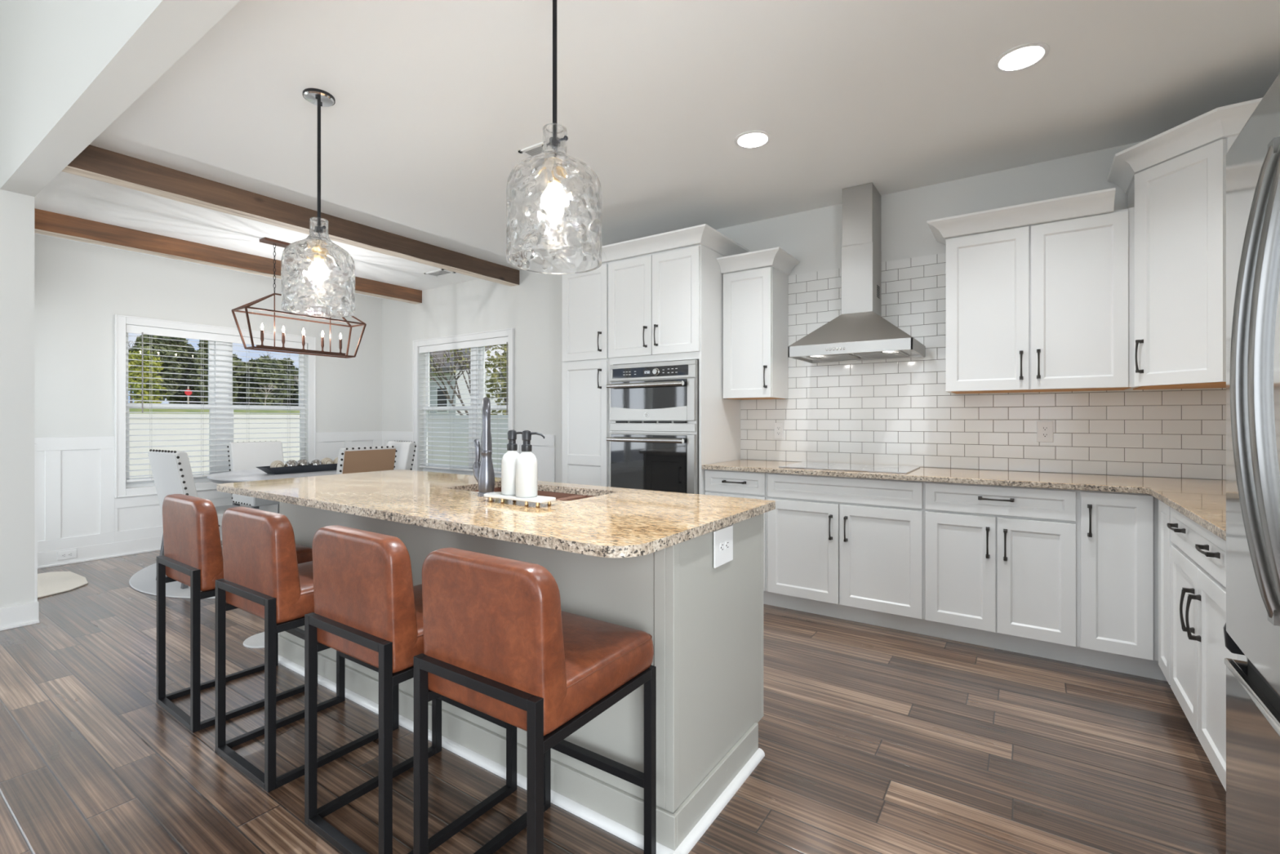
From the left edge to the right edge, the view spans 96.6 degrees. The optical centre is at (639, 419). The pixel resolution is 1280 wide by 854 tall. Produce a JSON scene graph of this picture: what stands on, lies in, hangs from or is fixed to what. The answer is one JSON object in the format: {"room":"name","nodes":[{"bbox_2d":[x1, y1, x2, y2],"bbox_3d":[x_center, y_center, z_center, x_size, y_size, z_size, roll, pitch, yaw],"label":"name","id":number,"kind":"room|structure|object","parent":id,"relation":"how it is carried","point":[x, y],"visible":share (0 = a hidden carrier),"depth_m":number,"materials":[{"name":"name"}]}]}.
{"room":"kitchen","nodes":[
{"label":"kitchen","id":0,"kind":"room"},
{"bbox_2d":[0,189,34,608],"bbox_3d":[-5.326,-0.924,1.079,0.120,4.300,5.790,0,0,34],"label":"wall partition","id":1,"kind":"structure","parent":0,"point":[16,210],"depth_m":3.37,"materials":[{"name":"white paint"}]},
{"bbox_2d":[0,600,39,631],"bbox_3d":[-5.309,1.163,1.077,0.150,0.125,5.806,0,0,34],"label":"baseboard","id":2,"kind":"structure","parent":1,"relation":"attached to","point":[23,615],"depth_m":3.38,"materials":[{"name":"white paint"}]},
{"bbox_2d":[34,444,37,601],"bbox_3d":[-3.694,0.626,3.477,0.120,0.950,0.012,0,0,34],"label":"trim","id":3,"kind":"structure","parent":1,"relation":"attached to","point":[35,445],"depth_m":3.44,"materials":[{"name":"white paint"}]},
{"bbox_2d":[0,0,240,196],"bbox_3d":[-1.186,-2.207,1.678,6.050,1.735,0.140,0,0,34],"label":"wall header","id":4,"kind":"structure","parent":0,"point":[69,69],"depth_m":2.53,"materials":[{"name":"white paint"}]},
{"bbox_2d":[34,234,382,488],"bbox_3d":[-4.207,-0.245,5.905,0.120,2.943,3.450,0,0,34],"label":"wall","id":5,"kind":"structure","parent":0,"point":[79,288],"depth_m":5.17,"materials":[{"name":"white paint"}]},
{"bbox_2d":[57,549,76,559],"bbox_3d":[-4.844,1.147,4.826,0.008,0.072,0.118,0,0,34],"label":"wall outlet","id":6,"kind":"object","parent":5,"relation":"attached to","point":[67,554],"visible":1,"depth_m":4.83,"materials":[{"name":"white plastic"}]},
{"bbox_2d":[37,528,222,568],"bbox_3d":[-4.178,1.161,5.813,0.030,0.130,3.330,0,0,34],"label":"baseboard","id":7,"kind":"structure","parent":5,"relation":"attached to","point":[90,553],"depth_m":5.02,"materials":[{"name":"white paint"}]},
{"bbox_2d":[34,431,382,552],"bbox_3d":[-4.185,0.624,5.818,0.014,0.945,3.330,0,0,34],"label":"wainscoting","id":8,"kind":"structure","parent":5,"relation":"attached to","point":[77,505],"depth_m":4.97,"materials":[{"name":"white paint"}]},
{"bbox_2d":[114,314,315,497],"bbox_3d":[-4.241,-0.117,5.832,0.147,1.635,1.730,0,0,34],"label":"window","id":9,"kind":"structure","parent":5,"relation":"in","point":[121,336],"depth_m":5.76,"materials":[{"name":"white paint"}]},
{"bbox_2d":[125,324,306,482],"bbox_3d":[-4.223,-0.143,5.819,0.062,1.428,1.564,0,0,34],"label":"window blind","id":10,"kind":"object","parent":9,"relation":"attached to","point":[142,330],"visible":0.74,"depth_m":5.66,"materials":[{"name":"white plastic"}]},
{"bbox_2d":[0,541,1226,853],"bbox_3d":[-2.545,1.286,1.272,8.080,0.120,9.240,0,0,34],"label":"floor","id":11,"kind":"structure","parent":0,"point":[873,739],"depth_m":2.08,"materials":[{"name":"brown wood"}]},
{"bbox_2d":[37,571,88,598],"bbox_3d":[-4.407,1.220,4.233,0.850,0.010,0.420,0,0,34],"label":"floor mat","id":12,"kind":"object","parent":11,"relation":"on","point":[51,583],"visible":0.63,"depth_m":4.25,"materials":[{"name":"beige fabric"}]},
{"bbox_2d":[128,545,222,598],"bbox_3d":[-2.975,1.221,5.049,2.304,0.009,2.304,0,0,34],"label":"round rug","id":13,"kind":"object","parent":11,"relation":"on","point":[144,580],"visible":0.09,"depth_m":4.19,"materials":[{"name":"white fabric"}]},
{"bbox_2d":[147,448,259,588],"bbox_3d":[-3.348,0.720,4.406,0.487,0.992,0.572,0,0,30],"label":"dining chair","id":14,"kind":"object","parent":13,"relation":"on","point":[171,470],"visible":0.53,"depth_m":4.15,"materials":[{"name":"grey fabric"}]},
{"bbox_2d":[226,440,284,513],"bbox_3d":[-3.686,0.720,5.641,0.572,0.992,0.487,0,0,34],"label":"dining chair","id":15,"kind":"object","parent":13,"relation":"on","point":[242,455],"visible":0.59,"depth_m":5.66,"materials":[{"name":"white fabric"}]},
{"bbox_2d":[207,468,336,483],"bbox_3d":[-2.975,0.840,5.049,1.360,0.749,1.360,0,0,34],"label":"dining table","id":16,"kind":"object","parent":13,"relation":"on","point":[256,474],"visible":0.33,"depth_m":4.71,"materials":[{"name":"white"}]},
{"bbox_2d":[256,463,337,474],"bbox_3d":[-2.950,0.434,5.086,0.210,0.061,0.770,0,0,34],"label":"tray","id":17,"kind":"object","parent":16,"relation":"on","point":[303,468],"visible":0.6,"depth_m":4.93,"materials":[{"name":"grey wood"}]},
{"bbox_2d":[270,460,284,467],"bbox_3d":[-3.103,0.404,4.882,0.104,0.104,0.104,0,0,34],"label":"decorative ball","id":18,"kind":"object","parent":17,"relation":"on","point":[274,464],"visible":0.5,"depth_m":4.85,"materials":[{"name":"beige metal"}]},
{"bbox_2d":[284,459,298,466],"bbox_3d":[-3.026,0.404,4.955,0.104,0.104,0.104,0,0,34],"label":"decorative ball","id":19,"kind":"object","parent":17,"relation":"on","point":[291,462],"visible":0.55,"depth_m":4.92,"materials":[{"name":"silver glass"}]},
{"bbox_2d":[297,458,309,466],"bbox_3d":[-2.986,0.404,5.054,0.104,0.104,0.104,0,0,34],"label":"decorative ball","id":20,"kind":"object","parent":17,"relation":"on","point":[303,461],"visible":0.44,"depth_m":5.02,"materials":[{"name":"silver glass"}]},
{"bbox_2d":[310,459,322,465],"bbox_3d":[-2.909,0.409,5.127,0.094,0.094,0.094,0,0,34],"label":"decorative ball","id":21,"kind":"object","parent":17,"relation":"on","point":[313,462],"visible":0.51,"depth_m":5.10,"materials":[{"name":"silver glass"}]},
{"bbox_2d":[320,457,333,464],"bbox_3d":[-2.869,0.404,5.226,0.104,0.104,0.104,0,0,34],"label":"decorative ball","id":22,"kind":"object","parent":17,"relation":"on","point":[325,460],"visible":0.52,"depth_m":5.19,"materials":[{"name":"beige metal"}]},
{"bbox_2d":[333,457,337,463],"bbox_3d":[-2.792,0.404,5.299,0.104,0.104,0.104,0,0,34],"label":"decorative ball","id":23,"kind":"object","parent":17,"relation":"on","point":[335,460],"visible":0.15,"depth_m":5.26,"materials":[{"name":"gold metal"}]},
{"bbox_2d":[336,445,397,474],"bbox_3d":[-2.429,0.720,4.800,0.572,0.992,0.487,0,0,32],"label":"dining chair","id":24,"kind":"object","parent":13,"relation":"on","point":[371,459],"visible":0.38,"depth_m":4.62,"materials":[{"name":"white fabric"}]},
{"bbox_2d":[386,440,416,470],"bbox_3d":[-2.593,0.720,5.636,0.487,0.992,0.572,0,0,40],"label":"dining chair","id":25,"kind":"object","parent":13,"relation":"on","point":[405,454],"visible":0.28,"depth_m":5.68,"materials":[{"name":"white fabric"}]},
{"bbox_2d":[156,493,317,732],"bbox_3d":[-1.784,0.775,2.547,0.424,0.901,0.480,0,0,35],"label":"bar stool","id":26,"kind":"object","parent":11,"relation":"on","point":[193,557],"visible":0.63,"depth_m":2.33,"materials":[{"name":"brown leather"}]},
{"bbox_2d":[243,631,279,648],"bbox_3d":[-2.055,1.220,3.183,0.262,0.010,0.262,0,0,34],"label":"mat","id":27,"kind":"object","parent":11,"relation":"on","point":[256,641],"visible":0.33,"depth_m":3.12,"materials":[{"name":"grey fabric"}]},
{"bbox_2d":[215,506,398,792],"bbox_3d":[-1.261,0.775,2.189,0.424,0.901,0.480,0,0,34],"label":"bar stool","id":28,"kind":"object","parent":11,"relation":"on","point":[264,578],"visible":0.75,"depth_m":1.98,"materials":[{"name":"brown leather"}]},
{"bbox_2d":[304,524,516,853],"bbox_3d":[-0.711,0.775,1.815,0.424,0.901,0.480,0,0,34],"label":"bar stool","id":29,"kind":"object","parent":11,"relation":"on","point":[368,608],"visible":0.71,"depth_m":1.63,"materials":[{"name":"brown leather"}]},
{"bbox_2d":[278,494,764,853],"bbox_3d":[-0.693,0.784,2.554,2.432,0.884,0.744,0,0,34],"label":"kitchen island","id":30,"kind":"object","parent":11,"relation":"on","point":[704,623],"visible":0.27,"depth_m":1.80,"materials":[{"name":"grey paint"}]},
{"bbox_2d":[217,469,775,557],"bbox_3d":[-0.762,0.327,2.461,2.440,0.030,0.988,0,0,34],"label":"island countertop","id":31,"kind":"structure","parent":30,"relation":"on","point":[615,522],"depth_m":1.98,"materials":[{"name":"stone"}]},
{"bbox_2d":[473,396,494,496],"bbox_3d":[-0.660,0.109,2.403,0.085,0.406,0.213,0,0,-19],"label":"kitchen faucet","id":32,"kind":"object","parent":31,"relation":"on","point":[483,470],"visible":0.98,"depth_m":2.32,"materials":[{"name":"grey metal"}]},
{"bbox_2d":[483,491,555,506],"bbox_3d":[-0.450,0.298,2.121,0.310,0.028,0.090,0,0,34],"label":"soap tray","id":33,"kind":"object","parent":31,"relation":"on","point":[538,500],"visible":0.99,"depth_m":2.07,"materials":[{"name":"grey stone"}]},
{"bbox_2d":[501,430,522,495],"bbox_3d":[-0.481,0.162,2.171,0.079,0.243,0.099,0,0,22],"label":"soap bottle","id":34,"kind":"object","parent":33,"relation":"on","point":[508,462],"visible":0.86,"depth_m":2.13,"materials":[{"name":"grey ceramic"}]},
{"bbox_2d":[515,430,544,497],"bbox_3d":[-0.408,0.162,2.102,0.098,0.243,0.079,0,0,-24],"label":"soap bottle","id":35,"kind":"object","parent":33,"relation":"on","point":[526,461],"visible":1,"depth_m":2.07,"materials":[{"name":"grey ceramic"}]},
{"bbox_2d":[472,487,595,501],"bbox_3d":[-0.489,0.434,2.525,0.774,0.184,0.369,0,0,34],"label":"sink","id":36,"kind":"object","parent":31,"relation":"in","point":[559,496],"visible":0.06,"depth_m":2.65,"materials":[{"name":"orange metal"}]},
{"bbox_2d":[713,524,733,568],"bbox_3d":[0.274,0.414,1.863,0.008,0.118,0.135,0,0,34],"label":"wall outlet","id":37,"kind":"object","parent":30,"relation":"attached to","point":[723,537],"visible":1,"depth_m":1.85,"materials":[{"name":"white plastic"}]},
{"bbox_2d":[720,542,724,552],"bbox_3d":[0.264,0.414,1.845,0.003,0.033,0.028,0,0,34],"label":"socket","id":38,"kind":"object","parent":37,"relation":"attached to","point":[722,544],"depth_m":1.84,"materials":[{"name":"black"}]},
{"bbox_2d":[724,539,728,550],"bbox_3d":[0.286,0.414,1.878,0.003,0.033,0.028,0,0,34],"label":"socket","id":39,"kind":"object","parent":37,"relation":"attached to","point":[726,541],"depth_m":1.87,"materials":[{"name":"white plastic"}]},
{"bbox_2d":[413,547,656,853],"bbox_3d":[-0.259,0.775,1.509,0.424,0.901,0.480,0,0,34],"label":"bar stool","id":40,"kind":"object","parent":11,"relation":"on","point":[500,643],"visible":1,"depth_m":1.35,"materials":[{"name":"brown leather"}]},
{"bbox_2d":[562,249,608,486],"bbox_3d":[-0.314,-0.032,4.733,0.561,2.515,0.760,0,0,34],"label":"pantry cabinet","id":41,"kind":"object","parent":11,"relation":"on","point":[585,360],"visible":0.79,"depth_m":4.46,"materials":[{"name":"white paint"}]},
{"bbox_2d":[601,223,751,494],"bbox_3d":[0.283,-0.032,4.327,0.879,2.515,0.760,0,0,34],"label":"tall cabinet","id":42,"kind":"object","parent":11,"relation":"on","point":[665,290],"visible":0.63,"depth_m":4.07,"materials":[{"name":"white paint"}]},
{"bbox_2d":[606,359,698,493],"bbox_3d":[0.201,0.210,4.268,0.726,1.232,0.598,0,0,34],"label":"double wall oven","id":43,"kind":"object","parent":42,"relation":"in","point":[653,439],"visible":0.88,"depth_m":4.04,"materials":[{"name":"silver metal"}]},
{"bbox_2d":[705,469,771,604],"bbox_3d":[0.789,0.784,4.046,0.448,0.884,0.654,0,0,34],"label":"base cabinet","id":44,"kind":"object","parent":11,"relation":"on","point":[741,484],"visible":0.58,"depth_m":3.77,"materials":[{"name":"white paint"}]},
{"bbox_2d":[767,472,926,635],"bbox_3d":[1.355,0.784,3.661,0.920,0.884,0.654,0,0,34],"label":"base cabinet","id":45,"kind":"object","parent":11,"relation":"on","point":[850,548],"visible":0.99,"depth_m":3.40,"materials":[{"name":"white paint"}]},
{"bbox_2d":[924,481,1077,663],"bbox_3d":[2.016,0.784,3.211,0.680,0.884,0.654,0,0,34],"label":"base cabinet","id":46,"kind":"object","parent":11,"relation":"on","point":[1001,562],"visible":1,"depth_m":2.96,"materials":[{"name":"white paint"}]},
{"bbox_2d":[1076,489,1167,680],"bbox_3d":[2.663,0.784,2.771,0.885,0.884,0.654,0,0,34],"label":"base cabinet","id":47,"kind":"object","parent":11,"relation":"on","point":[1117,532],"visible":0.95,"depth_m":2.71,"materials":[{"name":"white paint"}]},
{"bbox_2d":[1158,499,1247,791],"bbox_3d":[2.106,0.784,1.721,0.647,0.884,1.705,0,0,34],"label":"base cabinet","id":48,"kind":"object","parent":11,"relation":"on","point":[1193,651],"visible":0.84,"depth_m":2.01,"materials":[{"name":"white paint"}]},
{"bbox_2d":[702,459,1226,541],"bbox_3d":[1.351,0.327,2.652,2.942,0.030,2.306,0,0,34],"label":"countertop","id":49,"kind":"structure","parent":48,"relation":"on","point":[1203,501],"depth_m":2.91,"materials":[{"name":"stone"}]},
{"bbox_2d":[778,461,919,473],"bbox_3d":[1.351,0.308,3.683,0.760,0.008,0.500,0,0,34],"label":"cooktop","id":50,"kind":"object","parent":49,"relation":"in","point":[814,465],"visible":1,"depth_m":3.60,"materials":[{"name":"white glass"}]},
{"bbox_2d":[1223,73,1279,853],"bbox_3d":[1.266,0.326,0.677,0.788,1.800,0.925,0,0,34],"label":"refrigerator","id":51,"kind":"object","parent":11,"relation":"on","point":[1251,628],"visible":1,"depth_m":0.96,"materials":[{"name":"grey metal"}]},
{"bbox_2d":[34,0,1279,298],"bbox_3d":[-0.950,-1.557,3.616,7.840,0.080,3.330,0,0,34],"label":"ceiling","id":52,"kind":"structure","parent":0,"point":[432,114],"depth_m":2.70,"materials":[{"name":"white paint"}]},
{"bbox_2d":[34,208,422,304],"bbox_3d":[-3.560,-1.443,5.393,0.128,0.149,3.330,0,0,34],"label":"ceiling beam","id":53,"kind":"structure","parent":52,"relation":"attached to","point":[46,223],"depth_m":4.78,"materials":[{"name":"brown wood"}]},
{"bbox_2d":[62,144,519,286],"bbox_3d":[-2.217,-1.443,4.478,0.128,0.149,3.330,0,0,34],"label":"ceiling beam","id":54,"kind":"structure","parent":52,"relation":"attached to","point":[94,162],"depth_m":3.85,"materials":[{"name":"brown wood"}]},
{"bbox_2d":[231,237,366,358],"bbox_3d":[-2.985,-1.049,5.061,0.264,0.934,1.013,0,0,34],"label":"chandelier","id":55,"kind":"object","parent":52,"relation":"hanging from","point":[265,240],"visible":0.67,"depth_m":4.91,"materials":[{"name":"brown metal"}]},
{"bbox_2d":[256,329,345,355],"bbox_3d":[-2.985,-0.705,5.061,0.030,0.201,0.740,0,0,34],"label":"candle","id":56,"kind":"object","parent":55,"relation":"on","point":[261,331],"depth_m":5.05,"materials":[{"name":"beige wax"}]},
{"bbox_2d":[280,88,355,317],"bbox_3d":[-1.508,-1.011,2.681,0.306,1.012,0.306,0,0,34],"label":"pendant light","id":57,"kind":"object","parent":52,"relation":"hanging from","point":[317,275],"visible":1,"depth_m":2.59,"materials":[{"name":"clear glass"}]},
{"bbox_2d":[424,268,455,276],"bbox_3d":[-2.074,-1.513,5.911,0.300,0.008,0.160,0,0,34],"label":"ceiling vent","id":58,"kind":"object","parent":52,"relation":"in","point":[439,273],"visible":0.97,"depth_m":5.91,"materials":[{"name":"white plastic"}]},
{"bbox_2d":[518,142,542,157],"bbox_3d":[-0.550,-1.513,3.217,0.240,0.008,0.140,0,0,34],"label":"ceiling vent","id":59,"kind":"object","parent":52,"relation":"in","point":[535,149],"visible":0.4,"depth_m":3.22,"materials":[{"name":"white plastic"}]},
{"bbox_2d":[506,0,602,274],"bbox_3d":[-0.275,-1.011,1.839,0.305,1.012,0.305,0,0,9],"label":"pendant light","id":60,"kind":"object","parent":52,"relation":"hanging from","point":[554,212],"visible":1,"depth_m":1.73,"materials":[{"name":"clear glass"}]},
{"bbox_2d":[734,130,771,148],"bbox_3d":[0.611,-1.549,3.095,0.196,0.076,0.196,0,0,34],"label":"recessed light","id":61,"kind":"object","parent":52,"relation":"in","point":[751,139],"visible":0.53,"depth_m":3.15,"materials":[{"name":"white plastic"}]},
{"bbox_2d":[993,42,1049,72],"bbox_3d":[1.599,-1.549,2.393,0.196,0.076,0.196,0,0,34],"label":"recessed light","id":62,"kind":"object","parent":52,"relation":"in","point":[1024,56],"visible":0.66,"depth_m":2.44,"materials":[{"name":"white plastic"}]},
{"bbox_2d":[382,141,1216,482],"bbox_3d":[0.070,-0.245,5.008,7.960,2.943,0.120,0,0,34],"label":"wall","id":63,"kind":"structure","parent":0,"point":[533,307],"depth_m":5.52,"materials":[{"name":"white paint"}]},
{"bbox_2d":[413,328,514,477],"bbox_3d":[-1.964,-0.117,6.378,1.695,1.635,0.147,0,0,34],"label":"window","id":64,"kind":"structure","parent":63,"relation":"in","point":[509,332],"depth_m":6.31,"materials":[{"name":"white paint"}]},
{"bbox_2d":[418,336,507,473],"bbox_3d":[-1.977,-0.143,6.359,1.529,1.428,0.062,0,0,34],"label":"window blind","id":65,"kind":"object","parent":64,"relation":"attached to","point":[501,340],"visible":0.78,"depth_m":6.38,"materials":[{"name":"white plastic"}]},
{"bbox_2d":[382,431,555,482],"bbox_3d":[-2.036,0.624,6.361,2.925,0.945,0.014,0,0,34],"label":"trim","id":66,"kind":"structure","parent":63,"relation":"attached to","point":[544,449],"depth_m":5.65,"materials":[{"name":"white paint"}]},
{"bbox_2d":[716,246,799,399],"bbox_3d":[0.857,-0.652,4.128,0.468,1.004,0.418,0,0,34],"label":"upper cabinet","id":67,"kind":"object","parent":63,"relation":"attached to","point":[756,283],"visible":1,"depth_m":4.05,"materials":[{"name":"white paint"}]},
{"bbox_2d":[787,182,925,363],"bbox_3d":[1.411,-0.960,3.717,0.744,1.111,0.504,0,0,34],"label":"range hood","id":68,"kind":"object","parent":63,"relation":"attached to","point":[860,333],"visible":1,"depth_m":3.68,"materials":[{"name":"silver metal"}]},
{"bbox_2d":[740,253,1226,479],"bbox_3d":[2.005,-0.374,3.612,2.949,1.373,0.012,0,0,34],"label":"backsplash","id":69,"kind":"structure","parent":63,"relation":"attached to","point":[894,411],"depth_m":3.68,"materials":[{"name":"tile"}]},
{"bbox_2d":[773,422,783,438],"bbox_3d":[1.036,0.086,4.259,0.072,0.118,0.008,0,0,34],"label":"wall outlet","id":70,"kind":"object","parent":69,"relation":"attached to","point":[778,427],"visible":1,"depth_m":4.26,"materials":[{"name":"white plastic"}]},
{"bbox_2d":[1036,421,1053,442],"bbox_3d":[2.376,0.074,3.347,0.078,0.122,0.008,0,0,34],"label":"wall outlet","id":71,"kind":"object","parent":69,"relation":"attached to","point":[1044,428],"visible":1,"depth_m":3.35,"materials":[{"name":"white plastic"}]},
{"bbox_2d":[1041,426,1048,431],"bbox_3d":[2.375,0.054,3.345,0.033,0.028,0.003,0,0,34],"label":"socket","id":72,"kind":"object","parent":71,"relation":"attached to","point":[1043,428],"depth_m":3.34,"materials":[{"name":"white plastic"}]},
{"bbox_2d":[1041,432,1048,437],"bbox_3d":[2.375,0.093,3.345,0.033,0.028,0.003,0,0,34],"label":"socket","id":73,"kind":"object","parent":71,"relation":"attached to","point":[1043,434],"depth_m":3.34,"materials":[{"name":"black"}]},
{"bbox_2d":[926,187,1137,393],"bbox_3d":[2.175,-0.657,3.231,0.942,0.994,0.418,0,0,34],"label":"upper cabinet","id":74,"kind":"object","parent":63,"relation":"attached to","point":[1040,295],"visible":1,"depth_m":3.08,"materials":[{"name":"white paint"}]},
{"bbox_2d":[1106,97,1262,390],"bbox_3d":[2.721,-0.750,2.702,0.735,1.179,0.679,0,0,34],"label":"upper cabinet","id":75,"kind":"object","parent":63,"relation":"attached to","point":[1174,180],"visible":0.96,"depth_m":2.66,"materials":[{"name":"white paint"}]},
{"label":"outside","id":76,"kind":"structure","parent":0,"visible":0},
{"bbox_2d":[128,408,299,414],"bbox_3d":[-17.912,0.236,41.221,104.000,3.220,72.000,0,0,34],"label":"lawn","id":77,"kind":"structure","parent":76,"point":[130,409],"depth_m":33.40,"materials":[{"name":"green plant"}]},
{"bbox_2d":[128,340,136,403],"bbox_3d":[-38.644,-3.460,42.696,2.254,5.373,3.154,0,0,34],"label":"bare tree","id":78,"kind":"object","parent":77,"relation":"on","point":[131,397],"visible":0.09,"depth_m":43.01,"materials":[{"name":"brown plant"}]},
{"bbox_2d":[128,349,168,403],"bbox_3d":[-29.905,-2.295,34.342,2.332,3.784,2.352,0,0,34],"label":"leafy shrub","id":79,"kind":"object","parent":77,"relation":"on","point":[139,362],"visible":0.79,"depth_m":34.14,"materials":[{"name":"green plant"}]},
{"bbox_2d":[128,334,183,403],"bbox_3d":[-32.971,-3.193,38.269,3.298,5.658,2.771,0,0,0],"label":"evergreen tree","id":80,"kind":"object","parent":77,"relation":"on","point":[152,340],"visible":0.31,"depth_m":38.36,"materials":[{"name":"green plant"}]},
{"bbox_2d":[164,336,196,404],"bbox_3d":[-34.228,-3.700,42.218,3.442,6.595,3.328,0,0,34],"label":"evergreen tree","id":81,"kind":"object","parent":77,"relation":"on","point":[178,342],"visible":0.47,"depth_m":41.59,"materials":[{"name":"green plant"}]},
{"bbox_2d":[184,386,191,404],"bbox_3d":[-29.948,-1.424,37.825,0.080,1.500,0.388,0,0,34],"label":"stop sign","id":82,"kind":"object","parent":77,"relation":"on","point":[187,393],"visible":0.82,"depth_m":37.81,"materials":[{"name":"red metal"}]},
{"bbox_2d":[185,352,203,404],"bbox_3d":[-36.051,-2.941,45.745,3.441,5.109,3.761,0,0,-4],"label":"evergreen tree","id":83,"kind":"object","parent":77,"relation":"on","point":[193,393],"visible":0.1,"depth_m":45.13,"materials":[{"name":"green plant"}]},
{"bbox_2d":[186,339,238,404],"bbox_3d":[-31.072,-3.315,41.519,3.080,5.689,3.123,0,0,-35],"label":"evergreen tree","id":84,"kind":"object","parent":77,"relation":"on","point":[204,344],"visible":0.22,"depth_m":40.52,"materials":[{"name":"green plant"}]},
{"bbox_2d":[128,413,299,478],"bbox_3d":[-8.268,0.806,11.312,0.180,2.040,8.580,0,0,34],"label":"privacy fence","id":85,"kind":"object","parent":77,"relation":"on","point":[179,415],"visible":0.03,"depth_m":10.90,"materials":[{"name":"white"}]},
{"bbox_2d":[232,352,253,404],"bbox_3d":[-32.065,-2.920,45.141,2.990,4.996,3.414,0,0,34],"label":"evergreen tree","id":86,"kind":"object","parent":77,"relation":"on","point":[240,363],"visible":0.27,"depth_m":44.85,"materials":[{"name":"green plant"}]},
{"bbox_2d":[242,358,258,404],"bbox_3d":[-33.187,-2.803,49.304,3.501,4.992,3.770,0,0,34],"label":"evergreen tree","id":87,"kind":"object","parent":77,"relation":"on","point":[251,364],"visible":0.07,"depth_m":48.98,"materials":[{"name":"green plant"}]},
{"bbox_2d":[260,382,276,405],"bbox_3d":[-25.910,-1.597,39.802,1.212,1.945,0.716,0,0,-13],"label":"bare tree","id":88,"kind":"object","parent":77,"relation":"on","point":[264,382],"visible":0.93,"depth_m":39.80,"materials":[{"name":"beige plant"}]},
{"bbox_2d":[244,355,296,405],"bbox_3d":[-28.964,-2.697,44.679,3.602,4.634,3.137,0,0,34],"label":"evergreen tree","id":89,"kind":"object","parent":77,"relation":"on","point":[264,361],"visible":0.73,"depth_m":44.05,"materials":[{"name":"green plant"}]},
{"bbox_2d":[275,357,298,405],"bbox_3d":[-29.931,-2.858,48.361,3.614,4.805,3.145,0,0,-34],"label":"evergreen tree","id":90,"kind":"object","parent":77,"relation":"on","point":[285,361],"visible":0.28,"depth_m":47.95,"materials":[{"name":"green plant"}]},
{"bbox_2d":[293,373,298,402],"bbox_3d":[-26.860,-2.655,47.409,3.132,4.608,2.956,0,0,34],"label":"evergreen tree","id":91,"kind":"object","parent":77,"relation":"on","point":[297,393],"visible":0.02,"depth_m":46.78,"materials":[{"name":"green plant"}]},
{"bbox_2d":[429,348,495,414],"bbox_3d":[-6.092,-0.534,18.551,2.548,4.920,3.078,0,0,34],"label":"bare tree","id":92,"kind":"object","parent":77,"relation":"on","point":[461,358],"visible":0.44,"depth_m":18.60,"materials":[{"name":"brown plant"}]},
{"bbox_2d":[427,345,503,415],"bbox_3d":[-11.858,-2.124,39.097,8.200,7.900,8.700,0,0,34],"label":"house","id":93,"kind":"structure","parent":77,"relation":"on","point":[440,354],"depth_m":34.74,"materials":[{"name":"grey"}]},
{"bbox_2d":[427,414,507,470],"bbox_3d":[-2.583,0.806,12.645,7.680,2.040,0.180,0,0,34],"label":"privacy fence","id":94,"kind":"object","parent":77,"relation":"on","point":[446,420],"visible":0.07,"depth_m":13.89,"materials":[{"name":"white plastic"}]},
{"bbox_2d":[465,344,507,414],"bbox_3d":[-5.095,-1.409,22.359,3.202,6.675,3.304,0,0,34],"label":"leafy tree","id":95,"kind":"object","parent":77,"relation":"on","point":[500,361],"visible":0.09,"depth_m":22.04,"materials":[{"name":"green plant"}]},
{"bbox_2d":[485,343,506,390],"bbox_3d":[-2.384,-0.319,15.134,4.548,4.490,2.884,0,0,34],"label":"bare tree","id":96,"kind":"object","parent":77,"relation":"on","point":[505,357],"visible":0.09,"depth_m":15.90,"materials":[{"name":"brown plant"}]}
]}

